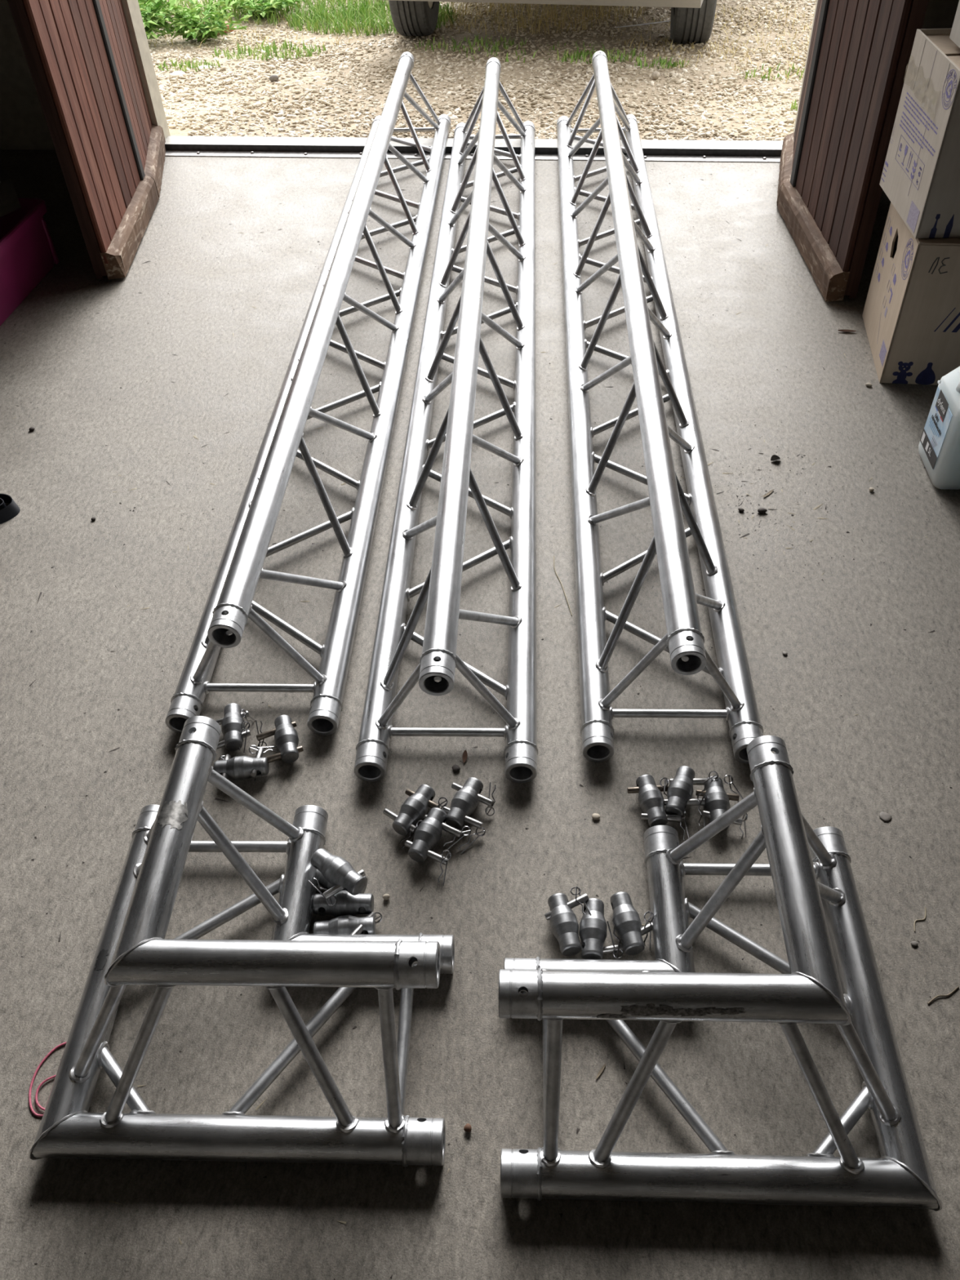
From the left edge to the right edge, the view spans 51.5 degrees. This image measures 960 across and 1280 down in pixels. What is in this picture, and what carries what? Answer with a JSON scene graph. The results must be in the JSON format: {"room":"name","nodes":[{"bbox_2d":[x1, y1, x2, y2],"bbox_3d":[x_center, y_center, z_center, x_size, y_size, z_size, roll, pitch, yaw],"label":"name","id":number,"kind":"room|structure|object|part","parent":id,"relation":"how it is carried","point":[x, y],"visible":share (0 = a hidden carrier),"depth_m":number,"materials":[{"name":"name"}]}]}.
{"room":"garage","nodes":[
{"label":"garage","id":0,"kind":"room"},
{"bbox_2d":[0,0,959,150],"bbox_3d":[-0.055,-2.883,2.419,3.700,3.800,0.085,4,46,7],"label":"wall","id":1,"kind":"structure","parent":0,"point":[23,123],"depth_m":3.54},
{"bbox_2d":[7,0,159,279],"bbox_3d":[-1.141,-2.322,2.025,0.081,3.035,0.591,-4,45,-1],"label":"door","id":2,"kind":"structure","parent":1,"relation":"in","point":[66,46],"depth_m":2.79,"materials":[{"name":"red wood"}]},
{"bbox_3d":[-1.173,-2.322,2.022,0.018,3.028,0.591,-4,45,-1],"label":"frame","id":3,"kind":"part","parent":2,"relation":"part of","materials":[{"name":"brown wood"}]},
{"bbox_3d":[-1.072,-1.283,3.072,0.048,0.082,0.591,-4,45,-1],"label":"kick rail","id":4,"kind":"part","parent":2,"relation":"part of","materials":[{"name":"brown wood"}]},
{"bbox_2d":[98,0,165,197],"bbox_3d":[-1.201,-2.705,2.409,0.081,3.035,0.505,-9,45,-6],"label":"door","id":5,"kind":"structure","parent":1,"relation":"in","point":[150,140],"depth_m":3.30,"materials":[{"name":"red wood"}]},
{"bbox_3d":[-1.133,-1.667,3.457,0.048,0.082,0.505,-9,45,-6],"label":"kick rail","id":6,"kind":"part","parent":5,"relation":"part of","materials":[{"name":"brown wood"}]},
{"bbox_2d":[164,136,782,162],"bbox_3d":[-0.024,-1.664,3.587,2.288,0.224,0.135,4,46,7],"label":"door threshold","id":7,"kind":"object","parent":1,"relation":"attached to","point":[654,150],"depth_m":3.52,"materials":[{"name":"metal"}]},
{"bbox_3d":[-0.021,-1.682,3.606,2.288,0.224,0.082,4,46,7],"label":"sill","id":8,"kind":"part","parent":7,"relation":"part of","materials":[{"name":"grey metal"}]},
{"bbox_2d":[776,0,822,205],"bbox_3d":[0.953,-2.550,2.148,0.081,3.036,0.421,8,46,11],"label":"door frame","id":9,"kind":"structure","parent":1,"relation":"in","point":[789,141],"depth_m":3.10,"materials":[{"name":"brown wood"}]},
{"bbox_3d":[0.989,-1.512,3.198,0.048,0.083,0.421,8,46,11],"label":"kick rail","id":10,"kind":"part","parent":9,"relation":"part of","materials":[{"name":"brown wood"}]},
{"bbox_2d":[793,0,817,132],"bbox_3d":[1.040,-2.784,2.323,0.045,3.080,0.070,4,46,7],"label":"trim","id":11,"kind":"structure","parent":1,"relation":"attached to","point":[816,0],"depth_m":3.26,"materials":[{"name":"beige wood"}]},
{"bbox_2d":[0,149,959,1279],"bbox_3d":[-0.397,0.532,1.405,3.700,0.150,6.200,4,46,7],"label":"floor","id":12,"kind":"structure","parent":0,"point":[231,1222],"depth_m":1.67,"materials":[{"name":"concrete"}]},
{"bbox_2d":[0,493,20,524],"bbox_3d":[-1.070,-0.267,2.110,0.172,0.026,0.152,-3,45,0],"label":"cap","id":13,"kind":"object","parent":12,"relation":"on","point":[9,512],"visible":1,"depth_m":2.12,"materials":[{"name":"black plastic"}]},
{"bbox_2d":[0,198,59,325],"bbox_3d":[-1.480,-1.045,2.791,0.416,0.185,0.506,3,45,6],"label":"plastic bin","id":14,"kind":"object","parent":12,"relation":"on","point":[28,253],"visible":1,"depth_m":2.82,"materials":[{"name":"plastic"}]},
{"bbox_2d":[28,1041,66,1116],"bbox_3d":[-0.550,0.557,1.279,0.045,0.004,0.103,7,46,9],"label":"twine","id":15,"kind":"object","parent":12,"relation":"on","point":[64,1043],"visible":0.84,"depth_m":1.27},
{"bbox_2d":[215,702,255,752],"bbox_3d":[-0.411,0.149,1.661,0.069,0.048,0.091,-3,45,0],"label":"coupler","id":16,"kind":"object","parent":12,"relation":"on","point":[233,724],"visible":0.95,"depth_m":1.64,"materials":[{"name":"metal"}]},
{"bbox_2d":[28,715,454,1167],"bbox_3d":[-0.287,0.368,1.275,0.494,0.263,0.494,0,45,3],"label":"truss corner","id":17,"kind":"object","parent":12,"relation":"on","point":[133,948],"visible":1,"depth_m":1.18,"materials":[{"name":"metal"}]},
{"bbox_2d":[213,745,279,780],"bbox_3d":[-0.374,0.200,1.604,0.108,0.041,0.063,-11,46,-8],"label":"coupler","id":18,"kind":"object","parent":12,"relation":"on","point":[237,767],"visible":0.92,"depth_m":1.58,"materials":[{"name":"metal"}]},
{"bbox_2d":[255,715,303,763],"bbox_3d":[-0.330,0.165,1.635,0.071,0.038,0.085,-13,46,-10],"label":"coupler","id":19,"kind":"object","parent":12,"relation":"on","point":[286,736],"visible":0.98,"depth_m":1.62,"materials":[{"name":"metal"}]},
{"bbox_2d":[164,52,451,735],"bbox_3d":[-0.319,-0.962,2.599,0.294,0.262,2.904,0,45,3],"label":"truss segment","id":20,"kind":"object","parent":12,"relation":"on","point":[228,606],"visible":1,"depth_m":2.02,"materials":[{"name":"metal"}]},
{"bbox_2d":[316,869,367,893],"bbox_3d":[-0.207,0.348,1.447,0.085,0.038,0.038,12,47,14],"label":"coupler","id":21,"kind":"object","parent":12,"relation":"on","point":[322,882],"visible":0.27,"depth_m":1.44,"materials":[{"name":"metal"}]},
{"bbox_2d":[307,848,365,906],"bbox_3d":[-0.207,0.333,1.403,0.084,0.038,0.066,28,53,27],"label":"coupler","id":22,"kind":"object","parent":21,"relation":"on","point":[340,873],"visible":1,"depth_m":1.39,"materials":[{"name":"metal"}]},
{"bbox_2d":[312,890,373,917],"bbox_3d":[-0.194,0.376,1.418,0.085,0.038,0.038,-3,45,0],"label":"coupler","id":23,"kind":"object","parent":12,"relation":"on","point":[347,904],"visible":0.88,"depth_m":1.41,"materials":[{"name":"metal"}]},
{"bbox_2d":[313,911,382,935],"bbox_3d":[-0.184,0.406,1.392,0.094,0.055,0.053,-3,45,0],"label":"coupler","id":24,"kind":"object","parent":12,"relation":"on","point":[345,924],"visible":0.74,"depth_m":1.38,"materials":[{"name":"metal"}]},
{"bbox_2d":[382,893,389,900],"bbox_3d":[-0.136,0.371,1.440,0.009,0.010,0.009,20,49,21],"label":"pebble","id":25,"kind":"object","parent":12,"relation":"on","point":[386,896],"visible":1,"depth_m":1.44,"materials":[{"name":"beige stone"}]},
{"bbox_2d":[382,784,447,848],"bbox_3d":[-0.104,0.265,1.525,0.071,0.041,0.100,32,54,29],"label":"coupler","id":26,"kind":"object","parent":12,"relation":"on","point":[414,809],"visible":0.86,"depth_m":1.51,"materials":[{"name":"metal"}]},
{"bbox_2d":[404,807,471,885],"bbox_3d":[-0.064,0.302,1.482,0.082,0.038,0.099,21,50,22],"label":"coupler","id":27,"kind":"object","parent":12,"relation":"on","point":[428,833],"visible":1,"depth_m":1.48,"materials":[{"name":"metal"}]},
{"bbox_2d":[353,57,537,782],"bbox_3d":[-0.004,-0.894,2.516,0.295,0.262,2.904,0,45,3],"label":"truss segment","id":28,"kind":"object","parent":12,"relation":"on","point":[439,660],"visible":1,"depth_m":1.97,"materials":[{"name":"metal"}]},
{"bbox_2d":[452,764,460,772],"bbox_3d":[-0.039,0.206,1.601,0.013,0.006,0.015,-27,50,-22],"label":"pebble","id":29,"kind":"object","parent":12,"relation":"on","point":[455,768],"visible":1,"depth_m":1.60,"materials":[{"name":"black stone"}]},
{"bbox_2d":[462,750,467,763],"bbox_3d":[-0.025,0.190,1.618,0.008,0.004,0.026,2,45,5],"label":"dry leaf","id":30,"kind":"object","parent":12,"relation":"on","point":[464,756],"visible":1,"depth_m":1.62,"materials":[{"name":"brown plant"}]},
{"bbox_2d":[463,1123,471,1132],"bbox_3d":[-0.015,0.594,1.213,0.010,0.009,0.010,2,45,5],"label":"pebble","id":31,"kind":"object","parent":12,"relation":"on","point":[467,1127],"visible":1,"depth_m":1.21,"materials":[{"name":"brown stone"}]},
{"bbox_2d":[442,777,496,853],"bbox_3d":[-0.022,0.264,1.521,0.078,0.038,0.119,14,47,16],"label":"coupler","id":32,"kind":"object","parent":12,"relation":"on","point":[464,803],"visible":1,"depth_m":1.52,"materials":[{"name":"metal"}]},
{"bbox_2d":[4,164,959,1279],"bbox_3d":[-0.072,-0.422,2.229,2.399,0.002,3.452,-3,45,0],"label":"crumbs","id":33,"kind":"object","parent":12,"relation":"on","point":[815,508],"visible":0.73,"depth_m":2.00,"materials":[{"name":"stone"}]},
{"bbox_2d":[553,555,572,615],"bbox_3d":[0.155,-0.105,1.904,0.008,0.003,0.171,-7,45,-4],"label":"twig","id":34,"kind":"object","parent":12,"relation":"on","point":[553,556],"visible":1,"depth_m":1.90,"materials":[{"name":"wood"}]},
{"bbox_2d":[544,886,591,955],"bbox_3d":[0.122,0.392,1.387,0.064,0.038,0.094,-3,45,0],"label":"coupler","id":35,"kind":"object","parent":12,"relation":"on","point":[563,922],"visible":1,"depth_m":1.37,"materials":[{"name":"metal"}]},
{"bbox_2d":[578,897,607,959],"bbox_3d":[0.156,0.400,1.377,0.040,0.038,0.087,-3,45,0],"label":"coupler","id":36,"kind":"object","parent":12,"relation":"on","point":[593,927],"visible":0.91,"depth_m":1.36,"materials":[{"name":"metal"}]},
{"bbox_2d":[591,813,599,819],"bbox_3d":[0.178,0.271,1.526,0.013,0.006,0.011,0,45,3],"label":"pebble","id":37,"kind":"object","parent":12,"relation":"on","point":[595,816],"visible":1,"depth_m":1.52,"materials":[{"name":"beige stone"}]},
{"bbox_2d":[595,1063,605,1079],"bbox_3d":[0.152,0.545,1.258,0.004,0.002,0.024,27,52,26],"label":"dry leaf","id":38,"kind":"object","parent":12,"relation":"on","point":[601,1070],"visible":1,"depth_m":1.26,"materials":[{"name":"beige plant"}]},
{"bbox_2d":[603,920,623,959],"bbox_3d":[0.181,0.419,1.364,0.046,0.027,0.052,28,53,27],"label":"pin","id":39,"kind":"object","parent":12,"relation":"on","point":[613,948],"visible":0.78,"depth_m":1.37,"materials":[{"name":"metal"}]},
{"bbox_2d":[609,891,654,955],"bbox_3d":[0.219,0.391,1.381,0.069,0.041,0.086,-3,45,0],"label":"coupler","id":40,"kind":"object","parent":12,"relation":"on","point":[628,924],"visible":0.99,"depth_m":1.37,"materials":[{"name":"metal"}]},
{"bbox_2d":[626,774,688,839],"bbox_3d":[0.272,0.257,1.517,0.067,0.044,0.116,-14,46,-10],"label":"coupler","id":41,"kind":"object","parent":12,"relation":"on","point":[651,799],"visible":0.94,"depth_m":1.51,"materials":[{"name":"metal"}]},
{"bbox_2d":[555,50,763,763],"bbox_3d":[0.362,-0.924,2.527,0.294,0.262,2.904,0,45,3],"label":"truss segment","id":42,"kind":"object","parent":12,"relation":"on","point":[684,639],"visible":0.99,"depth_m":1.99,"materials":[{"name":"metal"}]},
{"bbox_2d":[663,765,718,826],"bbox_3d":[0.321,0.238,1.526,0.071,0.043,0.085,13,47,15],"label":"coupler","id":43,"kind":"object","parent":12,"relation":"on","point":[680,790],"visible":0.99,"depth_m":1.51,"materials":[{"name":"metal"}]},
{"bbox_2d":[498,735,942,1211],"bbox_3d":[0.275,0.390,1.226,0.494,0.262,0.494,0,45,3],"label":"truss corner","id":44,"kind":"object","parent":12,"relation":"on","point":[831,975],"visible":1,"depth_m":1.13,"materials":[{"name":"metal"}]},
{"bbox_2d":[695,774,747,839],"bbox_3d":[0.370,0.258,1.514,0.075,0.048,0.104,-3,45,0],"label":"coupler","id":45,"kind":"object","parent":12,"relation":"on","point":[717,803],"visible":0.76,"depth_m":1.50,"materials":[{"name":"metal"}]},
{"bbox_2d":[757,507,767,513],"bbox_3d":[0.577,-0.265,2.037,0.020,0.009,0.014,-4,45,-1],"label":"pebble","id":46,"kind":"object","parent":12,"relation":"on","point":[762,510],"visible":1,"depth_m":2.03,"materials":[{"name":"grey stone"}]},
{"bbox_2d":[763,488,773,497],"bbox_3d":[0.602,-0.305,2.080,0.006,0.002,0.038,34,56,31],"label":"dry leaf","id":47,"kind":"object","parent":12,"relation":"on","point":[771,491],"visible":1,"depth_m":2.08,"materials":[{"name":"beige plant"}]},
{"bbox_2d":[770,454,780,460],"bbox_3d":[0.641,-0.393,2.161,0.019,0.008,0.019,23,51,23],"label":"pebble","id":48,"kind":"object","parent":12,"relation":"on","point":[774,457],"visible":1,"depth_m":2.16,"materials":[{"name":"grey stone"}]},
{"bbox_2d":[837,329,856,332],"bbox_3d":[0.936,-0.787,2.541,0.045,0.004,0.012,5,46,8],"label":"dry leaf","id":49,"kind":"object","parent":12,"relation":"on","point":[843,331],"visible":1,"depth_m":2.54,"materials":[{"name":"brown plant"}]},
{"bbox_2d":[865,382,871,386],"bbox_3d":[0.921,-0.604,2.358,0.016,0.007,0.012,25,51,25],"label":"pebble","id":50,"kind":"object","parent":12,"relation":"on","point":[868,384],"visible":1,"depth_m":2.35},
{"bbox_2d":[879,811,891,822],"bbox_3d":[0.614,0.268,1.510,0.018,0.003,0.017,31,54,29],"label":"pebble","id":51,"kind":"object","parent":12,"relation":"on","point":[885,816],"visible":1,"depth_m":1.51,"materials":[{"name":"grey stone"}]},
{"bbox_2d":[862,201,959,385],"bbox_3d":[1.165,-0.832,2.339,0.401,0.338,0.337,4,46,7],"label":"cardboard box","id":52,"kind":"object","parent":12,"relation":"on","point":[911,314],"visible":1,"depth_m":2.28,"materials":[{"name":"brown cardboard"}]},
{"bbox_3d":[1.189,-0.948,2.455,0.400,0.334,0.005,4,46,7],"label":"panel","id":53,"kind":"part","parent":52,"relation":"part of","materials":[{"name":"beige cardboard"}]},
{"bbox_3d":[0.970,-0.847,2.366,0.005,0.334,0.335,4,46,7],"label":"panel","id":54,"kind":"part","parent":52,"relation":"part of","materials":[{"name":"cardboard"}]},
{"bbox_2d":[891,361,913,383],"bbox_3d":[0.994,-0.628,2.341,0.045,0.058,0.001,5,46,7],"label":"print","id":55,"kind":"object","parent":52,"relation":"on","point":[901,376],"depth_m":2.34},
{"bbox_2d":[879,27,959,239],"bbox_3d":[1.131,-1.084,2.124,0.405,0.322,0.305,0,45,3],"label":"cardboard box","id":56,"kind":"object","parent":52,"relation":"on","point":[920,177],"visible":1,"depth_m":2.10,"materials":[{"name":"brown cardboard"}]},
{"bbox_3d":[1.137,-1.189,2.228,0.400,0.322,0.005,0,45,3],"label":"panel","id":57,"kind":"part","parent":56,"relation":"part of","materials":[{"name":"cardboard"}]},
{"bbox_2d":[928,213,940,238],"bbox_3d":[0.968,-0.880,2.119,0.012,0.051,0.001,-1,45,2],"label":"print","id":58,"kind":"object","parent":56,"relation":"on","point":[932,233],"depth_m":2.12},
{"bbox_3d":[1.129,-0.978,2.019,0.400,0.322,0.005,0,45,3],"label":"panel","id":59,"kind":"part","parent":56,"relation":"part of","materials":[{"name":"cardboard"}]},
{"bbox_2d":[942,213,954,237],"bbox_3d":[0.998,-0.880,2.118,0.013,0.051,0.001,-1,45,2],"label":"print","id":60,"kind":"object","parent":56,"relation":"on","point":[948,229],"depth_m":2.12},
{"bbox_2d":[949,0,959,48],"bbox_3d":[1.090,-1.261,1.886,0.260,0.263,0.210,0,45,3],"label":"carton","id":61,"kind":"object","parent":56,"relation":"on","point":[954,36],"visible":1,"depth_m":2.02,"materials":[{"name":"beige cardboard"}]},
{"bbox_3d":[1.142,-0.715,2.226,0.400,0.334,0.005,4,46,7],"label":"panel","id":62,"kind":"part","parent":52,"relation":"part of","materials":[{"name":"cardboard"}]},
{"bbox_2d":[915,362,935,384],"bbox_3d":[1.048,-0.624,2.334,0.043,0.058,0.001,5,46,8],"label":"print","id":63,"kind":"object","parent":52,"relation":"on","point":[927,376],"depth_m":2.34},
{"bbox_2d":[911,941,918,946],"bbox_3d":[0.595,0.416,1.363,0.010,0.004,0.008,-3,45,0],"label":"pebble","id":64,"kind":"object","parent":12,"relation":"on","point":[913,943],"visible":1,"depth_m":1.36,"materials":[{"name":"grey stone"}]},
{"bbox_2d":[913,906,926,931],"bbox_3d":[0.614,0.390,1.389,0.009,0.002,0.044,34,56,31],"label":"twig","id":65,"kind":"object","parent":12,"relation":"on","point":[925,907],"visible":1,"depth_m":1.39,"materials":[{"name":"wood"}]},
{"bbox_2d":[918,366,959,489],"bbox_3d":[1.031,-0.463,2.010,0.194,0.294,0.155,1,45,4],"label":"canister","id":66,"kind":"object","parent":12,"relation":"on","point":[939,446],"visible":1,"depth_m":2.02,"materials":[{"name":"white plastic"}]},
{"bbox_3d":[1.007,-0.526,1.937,0.132,0.100,0.025,1,45,4],"label":"carry handle","id":67,"kind":"part","parent":66,"relation":"part of","materials":[{"name":"white plastic"}]},
{"bbox_2d":[927,986,959,1004],"bbox_3d":[0.611,0.468,1.311,0.053,0.003,0.006,-18,47,-14],"label":"twig","id":68,"kind":"object","parent":12,"relation":"on","point":[957,987],"visible":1,"depth_m":1.31,"materials":[{"name":"brown wood"}]},
{"bbox_3d":[1.490,-0.598,0.071,0.200,3.800,6.420,4,46,7],"label":"wall","id":69,"kind":"structure","parent":0,"visible":0},
{"bbox_2d":[777,0,928,302],"bbox_3d":[0.904,-2.188,1.791,0.081,3.036,0.616,-1,45,2],"label":"door","id":70,"kind":"structure","parent":69,"relation":"in","point":[828,205],"depth_m":2.56,"materials":[{"name":"brown wood"}]},
{"bbox_3d":[0.940,-1.148,2.838,0.048,0.083,0.616,-1,45,2],"label":"kick rail","id":71,"kind":"part","parent":70,"relation":"part of","materials":[{"name":"brown wood"}]},
{"bbox_3d":[0.936,-2.192,1.787,0.018,3.028,0.616,-1,45,2],"label":"frame","id":72,"kind":"part","parent":70,"relation":"part of","materials":[{"name":"brown wood"}]},
{"label":"outside","id":73,"kind":"structure","parent":0,"visible":0},
{"bbox_2d":[146,0,816,140],"bbox_3d":[0.901,-6.602,8.559,18.000,0.364,14.000,4,46,7],"label":"ground","id":74,"kind":"structure","parent":73,"point":[175,131],"depth_m":4.54,"materials":[{"name":"gravel"}]},
{"bbox_2d":[137,0,168,17],"bbox_3d":[-1.962,-3.602,5.595,0.604,0.261,0.623,-3,45,0],"label":"weed","id":75,"kind":"object","parent":74,"relation":"on","point":[140,2],"visible":0.02,"depth_m":5.57,"materials":[{"name":"green plant"}]},
{"bbox_2d":[137,0,191,39],"bbox_3d":[-1.823,-3.287,5.251,0.673,0.270,0.596,-3,45,0],"label":"weed","id":76,"kind":"object","parent":74,"relation":"on","point":[162,11],"visible":0.29,"depth_m":5.20,"materials":[{"name":"green plant"}]},
{"bbox_2d":[169,71,186,77],"bbox_3d":[-1.400,-2.617,4.610,0.072,0.020,0.088,-19,47,-15],"label":"stone","id":77,"kind":"object","parent":74,"relation":"on","point":[177,73],"visible":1,"depth_m":4.59,"materials":[{"name":"white stone"}]},
{"bbox_2d":[146,0,252,43],"bbox_3d":[-1.464,-3.265,5.262,0.505,0.197,0.482,26,52,26],"label":"weed","id":78,"kind":"object","parent":74,"relation":"on","point":[188,24],"visible":0.98,"depth_m":5.23,"materials":[{"name":"green plant"}]},
{"bbox_2d":[198,65,212,71],"bbox_3d":[-1.302,-2.701,4.706,0.077,0.018,0.063,18,49,20],"label":"stone","id":79,"kind":"object","parent":74,"relation":"on","point":[201,67],"visible":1,"depth_m":4.69,"materials":[{"name":"beige stone"}]},
{"bbox_2d":[221,0,303,18],"bbox_3d":[-1.226,-3.627,5.669,0.493,0.156,0.520,-21,48,-17],"label":"weed","id":80,"kind":"object","parent":74,"relation":"on","point":[268,6],"visible":0.98,"depth_m":5.58,"materials":[{"name":"green plant"}]},
{"bbox_2d":[268,74,278,81],"bbox_3d":[-0.925,-2.521,4.472,0.046,0.030,0.032,-20,48,-17],"label":"stone","id":81,"kind":"object","parent":74,"relation":"on","point":[273,77],"visible":1,"depth_m":4.46,"materials":[{"name":"grey stone"}]},
{"bbox_2d":[157,0,804,111],"bbox_3d":[-0.505,-2.997,4.964,2.126,0.233,4.775,-30,51,-24],"label":"grass","id":82,"kind":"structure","parent":74,"relation":"on","point":[317,15],"depth_m":5.37,"materials":[{"name":"green plant"}]},
{"bbox_2d":[149,0,813,82],"bbox_3d":[0.344,-3.216,5.176,4.132,0.147,1.789,15,48,17],"label":"dry grass","id":83,"kind":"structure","parent":74,"relation":"on","point":[491,3],"depth_m":5.33,"materials":[{"name":"plant"}]},
{"bbox_2d":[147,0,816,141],"bbox_3d":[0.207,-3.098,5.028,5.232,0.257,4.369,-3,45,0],"label":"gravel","id":84,"kind":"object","parent":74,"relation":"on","point":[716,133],"visible":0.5,"depth_m":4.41,"materials":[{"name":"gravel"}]},
{"bbox_2d":[204,21,233,35],"bbox_3d":[-1.435,-3.342,5.448,0.157,0.093,0.095,-24,49,-20],"label":"fragment","id":85,"kind":"object","parent":84,"relation":"on","point":[225,22],"visible":0.16,"depth_m":5.44,"materials":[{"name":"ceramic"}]},
{"bbox_2d":[388,0,716,44],"bbox_3d":[0.689,-4.641,5.631,1.694,1.470,3.980,9,46,11],"label":"car","id":86,"kind":"object","parent":74,"relation":"on","point":[691,20],"visible":0.99,"depth_m":4.78,"materials":[{"name":"black rubber"}]},
{"bbox_2d":[614,20,670,27],"bbox_3d":[0.860,-3.208,5.188,0.340,0.003,0.020,-13,46,-10],"label":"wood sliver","id":87,"kind":"object","parent":74,"relation":"on","point":[666,20],"visible":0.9,"depth_m":5.19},
{"bbox_2d":[651,71,660,79],"bbox_3d":[0.763,-2.448,4.321,0.038,0.034,0.052,0,45,3],"label":"stone","id":88,"kind":"object","parent":74,"relation":"on","point":[655,75],"visible":1,"depth_m":4.31,"materials":[{"name":"beige stone"}]}
]}

